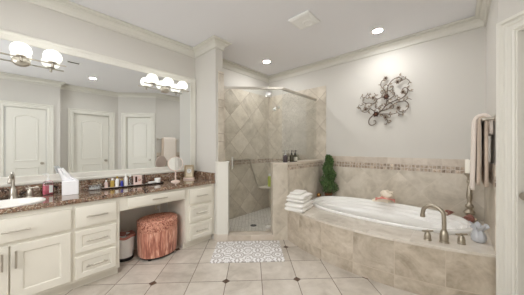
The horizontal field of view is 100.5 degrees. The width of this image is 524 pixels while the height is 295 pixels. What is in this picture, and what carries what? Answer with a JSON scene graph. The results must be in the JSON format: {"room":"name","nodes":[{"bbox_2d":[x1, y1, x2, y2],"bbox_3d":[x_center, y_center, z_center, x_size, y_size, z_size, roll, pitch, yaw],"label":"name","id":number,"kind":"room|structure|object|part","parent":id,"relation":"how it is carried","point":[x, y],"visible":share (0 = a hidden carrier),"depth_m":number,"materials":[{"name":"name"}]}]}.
{"room":"bathroom","nodes":[
{"label":"bathroom","id":0,"kind":"room"},
{"bbox_2d":[0,0,267,249],"bbox_3d":[-1.624,-0.105,2.762,0.120,2.750,5.340,0,0,42],"label":"wall","id":1,"kind":"structure","parent":0,"point":[23,17],"depth_m":2.51,"materials":[{"name":"paint"}]},
{"bbox_2d":[0,170,195,198],"bbox_3d":[-1.771,0.400,2.495,0.020,0.100,2.248,0,0,42],"label":"backsplash","id":2,"kind":"structure","parent":1,"relation":"attached to","point":[21,190],"depth_m":2.35,"materials":[{"name":"stone"}]},
{"bbox_2d":[0,29,195,186],"bbox_3d":[-1.768,-0.346,2.492,0.029,1.388,2.246,0,0,42],"label":"vanity mirror","id":3,"kind":"object","parent":1,"relation":"attached to","point":[95,116],"visible":0.86,"depth_m":2.35,"materials":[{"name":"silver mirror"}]},
{"bbox_2d":[0,41,65,67],"bbox_3d":[-2.150,-0.837,1.946,0.170,0.188,0.600,0,0,42],"label":"vanity light","id":4,"kind":"object","parent":3,"relation":"attached to","point":[21,50],"visible":1,"depth_m":1.98,"materials":[{"name":"white glass"}]},
{"bbox_3d":[-2.139,-0.873,1.936,0.140,0.117,0.140,0,0,42],"label":"lamp shade","id":5,"kind":"part","parent":4,"relation":"part of","materials":[{"name":"white glass"}]},
{"bbox_3d":[-2.003,-0.873,2.086,0.140,0.117,0.140,0,0,42],"label":"lamp shade","id":6,"kind":"part","parent":4,"relation":"part of","materials":[{"name":"white glass"}]},
{"bbox_2d":[144,74,188,92],"bbox_3d":[-1.263,-0.837,2.921,0.170,0.188,0.600,0,0,42],"label":"vanity light","id":7,"kind":"object","parent":3,"relation":"attached to","point":[152,79],"visible":1,"depth_m":2.87,"materials":[{"name":"white glass"}]},
{"bbox_3d":[-1.389,-0.873,2.760,0.140,0.117,0.140,0,0,42],"label":"lamp shade","id":8,"kind":"part","parent":7,"relation":"part of","materials":[{"name":"white glass"}]},
{"bbox_3d":[-1.252,-0.873,2.911,0.140,0.117,0.140,0,0,42],"label":"lamp shade","id":9,"kind":"part","parent":7,"relation":"part of","materials":[{"name":"white glass"}]},
{"bbox_3d":[-1.116,-0.873,3.061,0.140,0.117,0.140,0,0,42],"label":"lamp shade","id":10,"kind":"part","parent":7,"relation":"part of","materials":[{"name":"white glass"}]},
{"bbox_2d":[155,204,160,210],"bbox_3d":[-1.390,0.792,2.893,0.049,0.087,0.064,0,0,42],"label":"power outlet","id":11,"kind":"object","parent":1,"relation":"attached to","point":[157,206],"visible":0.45,"depth_m":2.88,"materials":[{"name":"beige plastic"}]},
{"bbox_2d":[224,89,268,218],"bbox_3d":[-0.401,0.105,4.008,0.012,2.330,1.588,0,0,42],"label":"shower wall","id":12,"kind":"structure","parent":1,"relation":"attached to","point":[246,114],"depth_m":4.12,"materials":[{"name":"tile"}]},
{"bbox_2d":[229,158,268,164],"bbox_3d":[-0.395,0.271,4.002,0.006,0.085,1.588,0,0,42],"label":"trim","id":13,"kind":"structure","parent":1,"relation":"attached to","point":[237,162],"depth_m":4.17,"materials":[{"name":"tile"}]},
{"bbox_2d":[24,0,490,82],"bbox_3d":[-0.130,-1.423,1.403,3.919,0.115,5.100,0,0,42],"label":"trim","id":14,"kind":"structure","parent":1,"relation":"attached to","point":[66,7],"depth_m":2.85,"materials":[{"name":"paint"}]},
{"bbox_2d":[258,185,270,188],"bbox_3d":[0.141,0.798,4.372,0.300,0.020,0.320,0,0,42],"label":"corner shelf","id":15,"kind":"object","parent":1,"relation":"attached to","point":[266,186],"visible":0.56,"depth_m":4.29,"materials":[{"name":"tile"}]},
{"bbox_2d":[268,174,270,186],"bbox_3d":[0.153,0.659,4.417,0.076,0.258,0.076,0,0,42],"label":"shampoo bottle","id":16,"kind":"object","parent":15,"relation":"on","point":[269,176],"visible":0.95,"depth_m":4.39,"materials":[{"name":"plastic"}]},
{"bbox_2d":[195,48,222,238],"bbox_3d":[-0.788,-0.105,3.205,0.520,2.750,0.120,0,0,42],"label":"wall","id":17,"kind":"structure","parent":0,"point":[207,65],"depth_m":3.10,"materials":[{"name":"paint"}]},
{"bbox_2d":[218,71,223,161],"bbox_3d":[-0.760,0.105,3.218,0.520,2.330,0.087,0,0,42],"label":"trim","id":18,"kind":"structure","parent":17,"relation":"attached to","point":[220,74],"depth_m":3.03,"materials":[{"name":"tile"}]},
{"bbox_2d":[216,163,228,233],"bbox_3d":[-0.552,0.740,3.044,0.174,1.060,0.166,0,0,-3],"label":"wall","id":19,"kind":"structure","parent":0,"point":[222,169],"depth_m":2.96,"materials":[{"name":"paint"}]},
{"bbox_2d":[214,233,227,241],"bbox_3d":[-0.562,1.225,2.960,0.203,0.090,0.047,0,0,10],"label":"baseboard","id":20,"kind":"structure","parent":19,"relation":"attached to","point":[217,237],"depth_m":2.95,"materials":[{"name":"wood"}]},
{"bbox_2d":[58,207,417,294],"bbox_3d":[-0.117,1.314,1.357,4.300,0.112,5.450,0,0,42],"label":"floor","id":21,"kind":"structure","parent":0,"point":[189,270],"depth_m":2.15,"materials":[{"name":"tile"}]},
{"bbox_2d":[0,204,72,294],"bbox_3d":[-2.067,0.880,1.777,0.546,0.780,0.746,0,0,42],"label":"vanity cabinet","id":22,"kind":"object","parent":21,"relation":"on","point":[36,246],"visible":0.99,"depth_m":1.74,"materials":[{"name":"paint"}]},
{"bbox_3d":[-1.893,0.840,1.587,0.034,0.130,0.014,0,0,42],"label":"bar pull","id":23,"kind":"part","parent":22,"relation":"part of","materials":[{"name":"silver metal"}]},
{"bbox_3d":[-2.010,0.949,1.502,0.024,0.423,0.346,0,0,42],"label":"door","id":24,"kind":"part","parent":22,"relation":"part of","materials":[{"name":"paint"}]},
{"bbox_3d":[-1.846,0.625,1.639,0.034,0.014,0.150,0,0,42],"label":"bar pull","id":25,"kind":"part","parent":22,"relation":"part of","materials":[{"name":"silver metal"}]},
{"bbox_3d":[-1.847,0.840,1.638,0.034,0.130,0.014,0,0,42],"label":"bar pull","id":26,"kind":"part","parent":22,"relation":"part of","materials":[{"name":"silver metal"}]},
{"bbox_3d":[-1.892,0.622,1.632,0.024,0.173,0.698,0,0,42],"label":"drawer","id":27,"kind":"part","parent":22,"relation":"part of","materials":[{"name":"paint"}]},
{"bbox_3d":[-1.773,0.949,1.763,0.024,0.423,0.344,0,0,42],"label":"door","id":28,"kind":"part","parent":22,"relation":"part of","materials":[{"name":"paint"}]},
{"bbox_2d":[0,177,214,214],"bbox_3d":[-1.587,0.470,2.328,0.517,0.040,2.248,0,0,42],"label":"countertop","id":29,"kind":"structure","parent":22,"relation":"on","point":[55,199],"depth_m":2.12,"materials":[{"name":"stone"}]},
{"bbox_2d":[0,197,45,207],"bbox_3d":[-2.039,0.515,1.734,0.328,0.153,0.458,0,0,42],"label":"sink","id":30,"kind":"object","parent":29,"relation":"in","point":[19,201],"visible":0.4,"depth_m":1.85,"materials":[{"name":"white ceramic"}]},
{"bbox_2d":[7,174,38,198],"bbox_3d":[-2.154,0.339,1.885,0.142,0.223,0.312,0,0,42],"label":"sink faucet","id":31,"kind":"object","parent":29,"relation":"on","point":[13,193],"visible":0.96,"depth_m":1.91,"materials":[{"name":"silver metal"}]},
{"bbox_3d":[-2.154,0.339,1.885,0.142,0.223,0.058,0,0,42],"label":"spout","id":32,"kind":"part","parent":31,"relation":"part of","materials":[{"name":"silver metal"}]},
{"bbox_3d":[-2.108,0.406,2.000,0.048,0.088,0.082,0,0,42],"label":"handle","id":33,"kind":"part","parent":31,"relation":"part of","materials":[{"name":"silver metal"}]},
{"bbox_2d":[42,175,53,194],"bbox_3d":[-2.043,0.354,2.084,0.058,0.192,0.092,0,0,8],"label":"soap dispenser","id":34,"kind":"object","parent":29,"relation":"on","point":[47,189],"visible":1,"depth_m":2.07,"materials":[{"name":"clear plastic"}]},
{"bbox_2d":[58,168,78,195],"bbox_3d":[-1.872,0.321,2.107,0.153,0.258,0.120,0,0,-39],"label":"tissue box","id":35,"kind":"object","parent":29,"relation":"on","point":[70,185],"visible":1,"depth_m":2.08,"materials":[{"name":"cardboard"}]},
{"bbox_2d":[87,184,101,190],"bbox_3d":[-1.772,0.422,2.309,0.114,0.056,0.074,0,0,-45],"label":"storage box","id":36,"kind":"object","parent":29,"relation":"on","point":[99,187],"visible":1,"depth_m":2.32,"materials":[{"name":"clear plastic"}]},
{"bbox_2d":[102,181,163,189],"bbox_3d":[-1.512,0.442,2.573,0.632,0.017,0.162,0,0,-43],"label":"tray","id":37,"kind":"object","parent":29,"relation":"on","point":[160,182],"visible":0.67,"depth_m":2.50,"materials":[{"name":"plastic"}]},
{"bbox_2d":[110,178,113,186],"bbox_3d":[-1.692,0.396,2.465,0.040,0.095,0.040,0,0,-36],"label":"bottle","id":38,"kind":"object","parent":37,"relation":"on","point":[112,180],"visible":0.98,"depth_m":2.45,"materials":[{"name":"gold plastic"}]},
{"bbox_2d":[115,176,118,186],"bbox_3d":[-1.653,0.386,2.488,0.038,0.115,0.038,0,0,37],"label":"bottle","id":39,"kind":"object","parent":37,"relation":"on","point":[117,179],"visible":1,"depth_m":2.47,"materials":[{"name":"white plastic"}]},
{"bbox_2d":[124,174,127,185],"bbox_3d":[-1.592,0.376,2.548,0.042,0.135,0.042,0,0,41],"label":"bottle","id":40,"kind":"object","parent":37,"relation":"on","point":[125,177],"visible":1,"depth_m":2.54,"materials":[{"name":"white plastic"}]},
{"bbox_2d":[133,175,141,184],"bbox_3d":[-1.496,0.390,2.621,0.084,0.108,0.046,0,0,-42],"label":"gift box","id":41,"kind":"object","parent":37,"relation":"on","point":[137,179],"visible":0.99,"depth_m":2.60,"materials":[{"name":"pink cardboard"}]},
{"bbox_2d":[119,188,184,210],"bbox_3d":[-1.341,0.562,2.575,0.546,0.145,0.702,0,0,42],"label":"drawer","id":42,"kind":"object","parent":29,"relation":"attached to","point":[147,199],"visible":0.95,"depth_m":2.36,"materials":[{"name":"paint"}]},
{"bbox_3d":[-1.155,0.565,2.442,0.024,0.100,0.613,0,0,42],"label":"drawer","id":43,"kind":"part","parent":42,"relation":"part of","materials":[{"name":"paint"}]},
{"bbox_2d":[168,156,182,181],"bbox_3d":[-1.135,0.284,2.861,0.159,0.332,0.116,0,0,6],"label":"makeup mirror","id":44,"kind":"object","parent":29,"relation":"on","point":[175,163],"visible":0.99,"depth_m":2.85,"materials":[{"name":"white mirror"}]},
{"bbox_2d":[183,165,194,179],"bbox_3d":[-1.038,0.350,3.108,0.150,0.200,0.080,0,0,-8],"label":"picture frame","id":45,"kind":"object","parent":29,"relation":"on","point":[188,169],"visible":1,"depth_m":3.10,"materials":[{"name":"ceramic"}]},
{"bbox_3d":[-1.039,0.339,3.114,0.090,0.144,0.024,0,0,-8],"label":"panel","id":46,"kind":"part","parent":45,"relation":"part of","materials":[{"name":"beige paper"}]},
{"bbox_2d":[195,171,214,179],"bbox_3d":[-0.833,0.400,3.148,0.486,0.100,0.020,0,0,42],"label":"side splash","id":47,"kind":"object","parent":29,"relation":"on","point":[199,174],"visible":0.88,"depth_m":3.11,"materials":[{"name":"stone"}]},
{"bbox_2d":[72,197,118,288],"bbox_3d":[-1.697,0.880,2.184,0.546,0.780,0.353,0,0,42],"label":"base cabinet","id":48,"kind":"object","parent":21,"relation":"on","point":[95,223],"visible":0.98,"depth_m":2.02,"materials":[{"name":"paint"}]},
{"bbox_3d":[-1.535,1.065,2.025,0.024,0.195,0.306,0,0,42],"label":"drawer","id":49,"kind":"part","parent":48,"relation":"part of","materials":[{"name":"paint"}]},
{"bbox_3d":[-1.535,0.838,2.025,0.024,0.195,0.306,0,0,42],"label":"drawer","id":50,"kind":"part","parent":48,"relation":"part of","materials":[{"name":"paint"}]},
{"bbox_3d":[-1.535,0.618,2.025,0.024,0.180,0.306,0,0,42],"label":"drawer","id":51,"kind":"part","parent":48,"relation":"part of","materials":[{"name":"paint"}]},
{"bbox_3d":[-1.520,1.065,2.011,0.034,0.014,0.160,0,0,42],"label":"bar pull","id":52,"kind":"part","parent":48,"relation":"part of","materials":[{"name":"silver metal"}]},
{"bbox_3d":[-1.520,0.838,2.011,0.034,0.014,0.160,0,0,42],"label":"bar pull","id":53,"kind":"part","parent":48,"relation":"part of","materials":[{"name":"silver metal"}]},
{"bbox_3d":[-1.513,0.618,2.005,0.034,0.014,0.160,0,0,42],"label":"bar pull","id":54,"kind":"part","parent":48,"relation":"part of","materials":[{"name":"silver metal"}]},
{"bbox_2d":[119,230,135,261],"bbox_3d":[-1.567,1.126,2.493,0.210,0.288,0.215,0,0,42],"label":"trash can","id":55,"kind":"object","parent":21,"relation":"on","point":[126,239],"visible":0.76,"depth_m":2.44,"materials":[{"name":"white plastic"}]},
{"bbox_2d":[137,212,176,260],"bbox_3d":[-1.249,1.044,2.617,0.378,0.453,0.446,0,0,42],"label":"vanity stool","id":56,"kind":"object","parent":21,"relation":"on","point":[157,232],"visible":1,"depth_m":2.46,"materials":[{"name":"pink fabric"}]},
{"bbox_3d":[-1.249,0.831,2.617,0.364,0.027,0.430,0,0,42],"label":"lid","id":57,"kind":"part","parent":56,"relation":"part of","materials":[{"name":"pink fabric"}]},
{"bbox_2d":[168,184,213,248],"bbox_3d":[-0.962,0.880,2.992,0.546,0.780,0.423,0,0,42],"label":"base cabinet","id":58,"kind":"object","parent":21,"relation":"on","point":[195,213],"visible":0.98,"depth_m":2.81,"materials":[{"name":"paint"}]},
{"bbox_3d":[-0.795,1.065,2.838,0.024,0.195,0.328,0,0,42],"label":"drawer","id":59,"kind":"part","parent":58,"relation":"part of","materials":[{"name":"paint"}]},
{"bbox_3d":[-0.795,0.838,2.838,0.024,0.195,0.328,0,0,42],"label":"drawer","id":60,"kind":"part","parent":58,"relation":"part of","materials":[{"name":"paint"}]},
{"bbox_3d":[-0.795,0.618,2.838,0.024,0.180,0.328,0,0,42],"label":"drawer","id":61,"kind":"part","parent":58,"relation":"part of","materials":[{"name":"paint"}]},
{"bbox_2d":[210,241,284,262],"bbox_3d":[-0.171,1.264,2.667,0.830,0.012,0.530,0,0,-3],"label":"bath mat","id":62,"kind":"object","parent":21,"relation":"on","point":[234,251],"visible":1,"depth_m":2.61,"materials":[{"name":"grey fabric"}]},
{"bbox_2d":[228,231,272,240],"bbox_3d":[-0.158,1.235,3.063,0.614,0.070,0.164,0,0,-3],"label":"shower curb","id":63,"kind":"object","parent":21,"relation":"on","point":[233,235],"visible":0.93,"depth_m":2.99,"materials":[{"name":"tile"}]},
{"bbox_2d":[224,86,316,231],"bbox_3d":[0.288,0.166,3.309,1.683,2.052,0.371,0,0,-27],"label":"shower enclosure","id":64,"kind":"object","parent":63,"relation":"on","point":[298,109],"visible":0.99,"depth_m":3.40,"materials":[{"name":"clear glass"}]},
{"bbox_3d":[0.288,-0.845,3.309,1.683,0.030,0.371,0,0,-27],"label":"header rail","id":65,"kind":"part","parent":64,"relation":"part of","materials":[{"name":"silver metal"}]},
{"bbox_3d":[0.622,-0.312,3.485,0.009,1.036,0.980,0,0,42],"label":"return panel","id":66,"kind":"part","parent":64,"relation":"part of","materials":[{"name":"clear glass"}]},
{"bbox_2d":[288,211,495,294],"bbox_3d":[1.032,1.058,2.284,1.972,0.423,0.272,0,0,42],"label":"tub apron","id":67,"kind":"object","parent":21,"relation":"on","point":[419,270],"visible":0.83,"depth_m":1.97,"materials":[{"name":"tile"}]},
{"bbox_2d":[292,195,495,257],"bbox_3d":[1.355,0.836,2.639,1.972,0.022,1.248,0,0,42],"label":"tub deck","id":68,"kind":"object","parent":67,"relation":"on","point":[388,232],"visible":0.48,"depth_m":2.09,"materials":[{"name":"tile"}]},
{"bbox_2d":[284,200,313,212],"bbox_3d":[0.505,0.769,2.937,0.271,0.112,0.385,0,0,33],"label":"folded towel","id":69,"kind":"object","parent":68,"relation":"on","point":[290,206],"visible":0.83,"depth_m":2.80,"materials":[{"name":"white fabric"}]},
{"bbox_2d":[286,192,312,202],"bbox_3d":[0.511,0.663,2.950,0.253,0.094,0.355,0,0,31],"label":"folded towel","id":70,"kind":"object","parent":69,"relation":"on","point":[302,198],"visible":0.87,"depth_m":2.83,"materials":[{"name":"white fabric"}]},
{"bbox_2d":[290,189,306,194],"bbox_3d":[0.497,0.599,2.944,0.160,0.037,0.220,0,0,37],"label":"folded washcloth","id":71,"kind":"object","parent":70,"relation":"on","point":[297,192],"visible":1,"depth_m":2.89,"materials":[{"name":"white fabric"}]},
{"bbox_2d":[319,154,338,195],"bbox_3d":[1.092,0.466,3.552,0.307,0.718,0.324,0,0,26],"label":"topiary","id":72,"kind":"object","parent":68,"relation":"on","point":[330,174],"visible":0.99,"depth_m":3.49,"materials":[{"name":"green plant"}]},
{"bbox_2d":[312,196,473,234],"bbox_3d":[1.458,0.963,2.746,1.760,0.420,0.804,0,0,42],"label":"bathtub","id":73,"kind":"object","parent":68,"relation":"in","point":[393,214],"visible":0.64,"depth_m":2.79,"materials":[{"name":"white ceramic"}]},
{"bbox_2d":[372,190,394,202],"bbox_3d":[1.652,0.664,2.959,0.240,0.176,0.185,0,0,-2],"label":"conch shell","id":74,"kind":"object","parent":73,"relation":"on","point":[386,195],"visible":1,"depth_m":2.93,"materials":[{"name":"beige"}]},
{"bbox_2d":[445,210,454,215],"bbox_3d":[2.087,0.729,2.436,0.128,0.066,0.056,0,0,28],"label":"seashell","id":75,"kind":"object","parent":73,"relation":"on","point":[448,212],"visible":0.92,"depth_m":2.42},
{"bbox_2d":[462,214,476,221],"bbox_3d":[2.136,0.731,2.251,0.152,0.079,0.066,0,0,18],"label":"seashell","id":76,"kind":"object","parent":73,"relation":"on","point":[468,217],"visible":1,"depth_m":2.23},
{"bbox_2d":[420,204,467,244],"bbox_3d":[1.607,0.668,1.928,0.330,0.313,0.145,0,0,30],"label":"tub faucet","id":77,"kind":"object","parent":68,"relation":"on","point":[444,237],"visible":1,"depth_m":1.90,"materials":[{"name":"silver metal"}]},
{"bbox_3d":[1.482,0.779,1.951,0.089,0.092,0.060,0,0,30],"label":"handle","id":78,"kind":"part","parent":77,"relation":"part of","materials":[{"name":"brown metal"}]},
{"bbox_3d":[1.556,0.668,1.969,0.071,0.313,0.221,0,0,-25],"label":"spout","id":79,"kind":"part","parent":77,"relation":"part of","materials":[{"name":"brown metal"}]},
{"bbox_3d":[1.713,0.779,1.872,0.089,0.092,0.060,0,0,30],"label":"handle","id":80,"kind":"part","parent":77,"relation":"part of","materials":[{"name":"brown metal"}]},
{"bbox_2d":[463,159,478,222],"bbox_3d":[2.327,0.476,2.446,0.150,0.698,0.150,0,0,42],"label":"candlestick","id":81,"kind":"object","parent":68,"relation":"on","point":[469,195],"visible":0.68,"depth_m":2.43,"materials":[{"name":"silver metal"}]},
{"bbox_2d":[465,159,469,172],"bbox_3d":[2.327,0.211,2.446,0.074,0.152,0.074,0,0,42],"label":"candle","id":82,"kind":"object","parent":81,"relation":"on","point":[467,161],"depth_m":2.43,"materials":[{"name":"beige wax"}]},
{"bbox_2d":[469,221,489,242],"bbox_3d":[1.903,0.744,1.912,0.129,0.162,0.133,0,0,42],"label":"glass ornament","id":83,"kind":"object","parent":68,"relation":"on","point":[478,235],"visible":1,"depth_m":1.89,"materials":[{"name":"glass"}]},
{"bbox_2d":[69,0,476,74],"bbox_3d":[-0.117,-1.530,1.357,4.300,0.100,5.450,0,0,42],"label":"ceiling","id":84,"kind":"structure","parent":0,"point":[257,31],"depth_m":2.56,"materials":[{"name":"paint"}]},
{"bbox_2d":[288,10,319,29],"bbox_3d":[0.486,-1.460,2.518,0.270,0.039,0.270,0,0,42],"label":"exhaust fan","id":85,"kind":"object","parent":84,"relation":"attached to","point":[305,19],"visible":1,"depth_m":2.48,"materials":[{"name":"white plastic"}]},
{"bbox_2d":[302,19,314,26],"bbox_3d":[0.539,-1.443,2.531,0.140,0.006,0.140,0,0,42],"label":"fan grille","id":86,"kind":"object","parent":85,"relation":"attached to","point":[306,22],"depth_m":2.52,"materials":[{"name":"white plastic"}]},
{"bbox_2d":[371,27,384,33],"bbox_3d":[1.460,-1.474,2.755,0.160,0.009,0.160,0,0,42],"label":"recessed light","id":87,"kind":"object","parent":84,"relation":"in","point":[377,30],"visible":1,"depth_m":2.75,"materials":[{"name":"white plastic"}]},
{"bbox_2d":[271,161,322,239],"bbox_3d":[0.548,0.750,3.426,0.282,1.040,1.170,0,0,42],"label":"wall","id":88,"kind":"structure","parent":0,"point":[284,181],"depth_m":3.00,"materials":[{"name":"tile"}]},
{"bbox_2d":[270,159,322,163],"bbox_3d":[0.544,0.220,3.425,0.297,0.020,1.178,0,0,42],"label":"trim","id":89,"kind":"structure","parent":88,"relation":"on","point":[312,160],"depth_m":3.27,"materials":[{"name":"tile"}]},
{"bbox_2d":[283,150,287,162],"bbox_3d":[0.331,0.126,3.079,0.066,0.169,0.066,0,0,8],"label":"pump bottle","id":90,"kind":"object","parent":89,"relation":"on","point":[285,157],"visible":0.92,"depth_m":3.05,"materials":[{"name":"plastic"}]},
{"bbox_2d":[290,150,293,161],"bbox_3d":[0.435,0.126,3.194,0.061,0.169,0.060,0,0,8],"label":"pump bottle","id":91,"kind":"object","parent":89,"relation":"on","point":[291,155],"visible":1,"depth_m":3.17,"materials":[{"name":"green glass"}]},
{"bbox_2d":[287,162,322,169],"bbox_3d":[0.700,0.278,3.380,0.006,0.070,1.033,0,0,42],"label":"trim","id":92,"kind":"structure","parent":88,"relation":"attached to","point":[314,164],"depth_m":3.32,"materials":[{"name":"tile"}]},
{"bbox_2d":[268,26,485,158],"bbox_3d":[1.409,-0.105,3.531,3.332,2.750,0.120,0,0,42],"label":"wall","id":93,"kind":"structure","parent":0,"point":[447,74],"depth_m":2.93,"materials":[{"name":"paint"}]},
{"bbox_2d":[269,158,281,161],"bbox_3d":[0.516,0.271,4.243,1.028,0.085,0.006,0,0,42],"label":"trim","id":94,"kind":"structure","parent":93,"relation":"attached to","point":[270,159],"depth_m":4.46,"materials":[{"name":"tile"}]},
{"bbox_2d":[269,86,325,207],"bbox_3d":[0.618,0.105,4.162,1.288,2.330,0.012,0,0,42],"label":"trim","id":95,"kind":"structure","parent":93,"relation":"attached to","point":[275,117],"depth_m":4.36,"materials":[{"name":"tile"}]},
{"bbox_2d":[357,73,413,125],"bbox_3d":[1.729,-0.670,3.119,0.736,0.701,0.059,0,0,42],"label":"metal wall art","id":96,"kind":"object","parent":93,"relation":"attached to","point":[386,96],"visible":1,"depth_m":3.07,"materials":[{"name":"metal"}]},
{"bbox_2d":[332,156,464,165],"bbox_3d":[1.796,0.181,3.089,1.900,0.082,0.013,0,0,42],"label":"trim","id":97,"kind":"structure","parent":93,"relation":"attached to","point":[421,161],"depth_m":2.96,"materials":[{"name":"tile"}]},
{"bbox_2d":[326,166,483,220],"bbox_3d":[1.797,0.569,3.089,1.900,0.512,0.012,0,0,42],"label":"tile backsplash","id":98,"kind":"structure","parent":93,"relation":"attached to","point":[447,191],"depth_m":2.89,"materials":[{"name":"tile"}]},
{"bbox_2d":[333,161,480,174],"bbox_3d":[1.796,0.268,3.088,1.900,0.091,0.015,0,0,42],"label":"trim","id":99,"kind":"structure","parent":93,"relation":"attached to","point":[388,166],"depth_m":2.95,"materials":[{"name":"tile"}]},
{"bbox_2d":[486,0,497,164],"bbox_3d":[2.207,-0.105,2.021,0.120,2.750,1.040,0,0,42],"label":"wall","id":100,"kind":"structure","parent":0,"point":[492,20],"depth_m":2.01,"materials":[{"name":"paint"}]},
{"bbox_2d":[481,115,495,123],"bbox_3d":[2.003,-0.230,1.950,0.086,0.060,0.610,0,0,42],"label":"towel bar","id":101,"kind":"object","parent":100,"relation":"attached to","point":[494,117],"visible":0.42,"depth_m":1.74,"materials":[{"name":"silver metal"}]},
{"bbox_2d":[469,113,492,189],"bbox_3d":[1.982,0.040,1.978,0.140,0.661,0.333,0,0,42],"label":"hand towel","id":102,"kind":"object","parent":101,"relation":"hanging from","point":[474,121],"visible":0.74,"depth_m":1.89,"materials":[{"name":"white fabric"}]},
{"bbox_2d":[475,116,488,186],"bbox_3d":[1.986,0.034,1.978,0.074,0.592,0.411,0,0,42],"label":"bath towel","id":103,"kind":"object","parent":101,"relation":"hanging from","point":[482,163],"visible":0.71,"depth_m":1.84,"materials":[{"name":"beige fabric"}]},
{"bbox_2d":[484,182,495,252],"bbox_3d":[2.165,0.569,2.073,0.012,0.512,1.020,0,0,42],"label":"trim","id":104,"kind":"structure","parent":100,"relation":"attached to","point":[489,192],"depth_m":1.89,"materials":[{"name":"tile"}]},
{"bbox_2d":[489,172,495,187],"bbox_3d":[2.159,0.268,2.068,0.015,0.091,1.005,0,0,42],"label":"trim","id":105,"kind":"structure","parent":100,"relation":"attached to","point":[492,179],"depth_m":1.81,"materials":[{"name":"tile"}]},
{"bbox_2d":[489,162,495,175],"bbox_3d":[2.159,0.181,2.068,0.013,0.082,1.005,0,0,42],"label":"trim","id":106,"kind":"structure","parent":100,"relation":"attached to","point":[492,167],"depth_m":1.82,"materials":[{"name":"tile"}]},
{"bbox_2d":[498,0,523,22],"bbox_3d":[1.896,-0.105,1.180,0.120,2.750,1.000,0,0,-3],"label":"wall","id":107,"kind":"structure","parent":0,"point":[506,9],"depth_m":1.61,"materials":[{"name":"paint"}]},
{"bbox_2d":[496,10,523,294],"bbox_3d":[1.878,0.165,1.221,0.152,2.210,0.884,0,0,-3],"label":"door frame","id":108,"kind":"structure","parent":107,"relation":"in","point":[510,31],"depth_m":1.58,"materials":[{"name":"paint"}]},
{"bbox_3d":[1.839,0.340,1.514,0.062,0.060,0.060,0,0,-3],"label":"knob","id":109,"kind":"part","parent":108,"relation":"part of","materials":[{"name":"silver metal"}]}
]}

